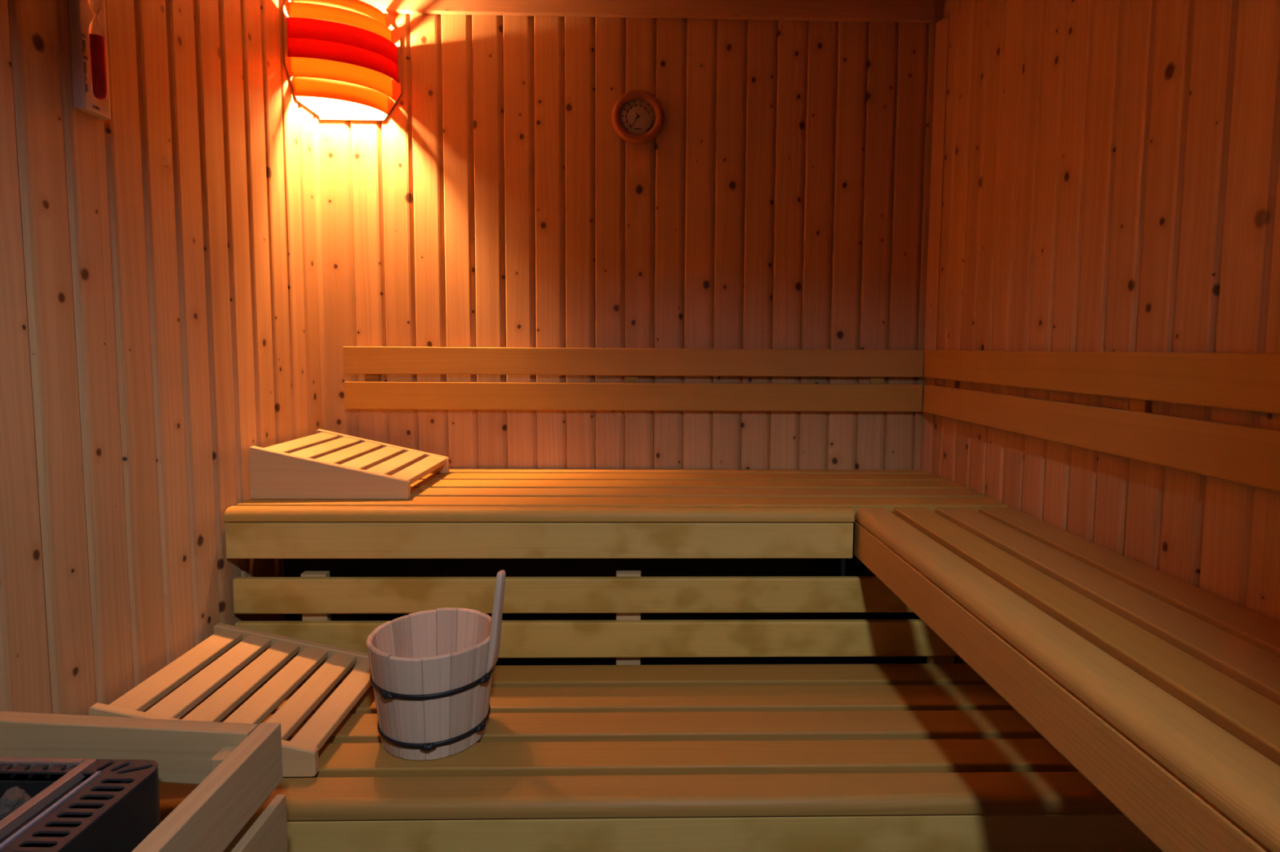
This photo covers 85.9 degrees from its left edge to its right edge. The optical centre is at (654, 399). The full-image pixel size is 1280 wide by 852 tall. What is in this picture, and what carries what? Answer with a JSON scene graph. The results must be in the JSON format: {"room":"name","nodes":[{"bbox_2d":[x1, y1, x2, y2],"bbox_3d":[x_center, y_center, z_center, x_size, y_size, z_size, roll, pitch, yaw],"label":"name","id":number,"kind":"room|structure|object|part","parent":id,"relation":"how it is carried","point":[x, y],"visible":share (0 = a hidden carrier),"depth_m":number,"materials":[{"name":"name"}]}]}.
{"room":"spa","nodes":[
{"label":"spa","id":0,"kind":"room"},
{"bbox_2d":[0,0,327,715],"bbox_3d":[-1.077,-0.042,1.049,0.050,2.370,2.420,0,4,-1],"label":"wall","id":1,"kind":"structure","parent":0,"point":[162,300],"depth_m":1.42,"materials":[{"name":"brown wood"}]},
{"bbox_2d":[67,0,111,119],"bbox_3d":[-1.029,-0.699,1.268,0.048,0.335,0.067,0,4,-1],"label":"timer","id":2,"kind":"object","parent":1,"relation":"attached to","point":[86,18],"visible":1,"depth_m":1.25,"materials":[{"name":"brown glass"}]},
{"bbox_2d":[318,0,942,525],"bbox_3d":[-0.081,-0.131,2.304,2.000,2.370,0.050,0,4,-1],"label":"wall","id":3,"kind":"structure","parent":0,"point":[780,198],"depth_m":2.24,"materials":[{"name":"brown wood"}]},
{"bbox_2d":[281,0,401,120],"bbox_3d":[-0.938,-1.055,2.082,0.265,0.340,0.211,0,4,-1],"label":"wall lamp","id":4,"kind":"object","parent":3,"relation":"attached to","point":[342,58],"visible":1,"depth_m":2.05,"materials":[{"name":"brown wood"}]},
{"bbox_2d":[342,346,924,412],"bbox_3d":[-0.061,-0.068,2.268,1.897,0.205,0.030,0,4,-1],"label":"backrest","id":5,"kind":"object","parent":3,"relation":"attached to","point":[371,393],"visible":1,"depth_m":2.25,"materials":[{"name":"brown wood"}]},
{"bbox_2d":[611,89,663,145],"bbox_3d":[-0.053,-0.907,2.205,0.167,0.167,0.029,0,4,-1],"label":"thermometer","id":6,"kind":"object","parent":3,"relation":"attached to","point":[637,116],"visible":1,"depth_m":2.20,"materials":[{"name":"brown wood"}]},
{"bbox_2d":[359,0,934,22],"bbox_3d":[-0.090,-1.264,2.181,1.965,0.091,0.022,0,4,-1],"label":"trim","id":7,"kind":"structure","parent":3,"relation":"attached to","point":[843,11],"depth_m":2.18,"materials":[{"name":"brown wood"}]},
{"bbox_2d":[932,0,1279,851],"bbox_3d":[0.972,-0.032,1.096,0.050,2.370,2.420,0,4,-1],"label":"wall","id":8,"kind":"structure","parent":0,"point":[1111,181],"depth_m":1.40,"materials":[{"name":"brown wood"}]},
{"bbox_2d":[920,15,949,472],"bbox_3d":[0.913,-0.488,2.245,0.020,1.454,0.057,0,4,-1],"label":"trim","id":9,"kind":"structure","parent":8,"relation":"attached to","point":[943,25],"depth_m":2.23,"materials":[{"name":"brown wood"}]},
{"bbox_2d":[922,350,1279,493],"bbox_3d":[0.932,0.028,1.098,0.030,0.205,2.356,0,4,-1],"label":"backrest","id":10,"kind":"object","parent":8,"relation":"attached to","point":[1245,455],"visible":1,"depth_m":1.30,"materials":[{"name":"brown wood"}]},
{"bbox_3d":[-0.051,1.207,0.746,2.120,0.060,3.380,0,4,-1],"label":"floor","id":11,"kind":"structure","parent":0,"visible":0},
{"bbox_2d":[0,757,160,851],"bbox_3d":[-0.845,0.844,0.733,0.331,0.654,0.522,0,4,-1],"label":"heater","id":12,"kind":"object","parent":11,"relation":"on","point":[76,805],"visible":1,"depth_m":0.90,"materials":[{"name":"black metal"}]},
{"bbox_2d":[0,757,96,847],"bbox_3d":[-0.855,0.643,0.741,0.207,0.254,0.466,0,4,-1],"label":"basket","id":13,"kind":"object","parent":12,"relation":"on","point":[51,784],"depth_m":0.92,"materials":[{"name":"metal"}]},
{"label":"heater stone","id":14,"kind":"object","parent":12,"relation":"in","visible":0},
{"bbox_2d":[0,786,31,820],"bbox_3d":[-0.834,0.523,0.891,0.034,0.039,0.036,3,5,31],"label":"heater stone","id":15,"kind":"object","parent":14,"relation":"on","point":[14,797],"visible":0.73,"depth_m":0.88,"materials":[{"name":"grey stone"}]},
{"bbox_2d":[0,711,288,851],"bbox_3d":[-0.798,0.844,0.569,0.492,0.680,1.075,0,4,-1],"label":"guard","id":16,"kind":"object","parent":11,"relation":"on","point":[237,768],"visible":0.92,"depth_m":1.01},
{"bbox_3d":[-0.610,0.828,1.009,0.036,0.647,0.034,0,4,-1],"label":"post","id":17,"kind":"part","parent":16,"relation":"part of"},
{"bbox_2d":[232,525,959,665],"bbox_3d":[-0.072,0.722,1.852,1.984,0.738,0.160,0,4,-1],"label":"skirt","id":18,"kind":"object","parent":11,"relation":"on","point":[557,611],"visible":0.35,"depth_m":1.77,"materials":[{"name":"brown wood"}]},
{"bbox_2d":[223,468,1008,558],"bbox_3d":[-0.078,0.664,2.041,1.992,0.825,0.582,0,4,-1],"label":"bench","id":19,"kind":"object","parent":11,"relation":"on","point":[459,513],"visible":0.76,"depth_m":1.74,"materials":[{"name":"brown wood"}]},
{"bbox_2d":[248,429,449,499],"bbox_3d":[-0.861,0.178,2.003,0.414,0.139,0.396,0,4,-1],"label":"headrest cover","id":20,"kind":"object","parent":19,"relation":"on","point":[325,464],"visible":1,"depth_m":1.81,"materials":[{"name":"beige wood"}]},
{"bbox_3d":[-0.076,0.265,2.039,1.992,0.028,0.526,0,4,-1],"label":"seat","id":21,"kind":"part","parent":19,"relation":"part of","materials":[{"name":"brown wood"}]},
{"bbox_2d":[158,663,1160,851],"bbox_3d":[-0.067,0.908,1.516,1.992,0.417,0.538,0,4,-1],"label":"bench","id":22,"kind":"object","parent":11,"relation":"on","point":[857,757],"visible":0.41,"depth_m":1.33,"materials":[{"name":"brown wood"}]},
{"bbox_2d":[88,622,371,777],"bbox_3d":[-0.852,0.626,1.484,0.414,0.139,0.396,0,4,-1],"label":"headrest cover","id":23,"kind":"object","parent":22,"relation":"on","point":[245,658],"visible":0.7,"depth_m":1.45,"materials":[{"name":"beige wood"}]},
{"bbox_2d":[366,569,505,760],"bbox_3d":[-0.462,0.522,1.440,0.259,0.358,0.259,-3,5,-35],"label":"bucket","id":24,"kind":"object","parent":22,"relation":"on","point":[431,675],"visible":1,"depth_m":1.36,"materials":[{"name":"brown wood"}]},
{"bbox_3d":[-0.324,0.453,1.404,0.037,0.212,0.030,1,4,13],"label":"handle","id":25,"kind":"part","parent":24,"relation":"part of","materials":[{"name":"brown wood"}]},
{"bbox_3d":[-0.067,0.710,1.554,1.992,0.028,0.434,0,4,-1],"label":"seat","id":26,"kind":"part","parent":22,"relation":"part of","materials":[{"name":"brown wood"}]},
{"bbox_2d":[853,506,1279,851],"bbox_3d":[0.738,0.758,0.882,0.410,0.825,1.844,0,4,-1],"label":"bench","id":27,"kind":"object","parent":11,"relation":"on","point":[1162,690],"visible":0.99,"depth_m":0.95,"materials":[{"name":"brown wood"}]},
{"bbox_3d":[0.789,0.361,0.853,0.309,0.028,1.843,0,4,-1],"label":"seat","id":28,"kind":"part","parent":27,"relation":"part of","materials":[{"name":"brown wood"}]}
]}

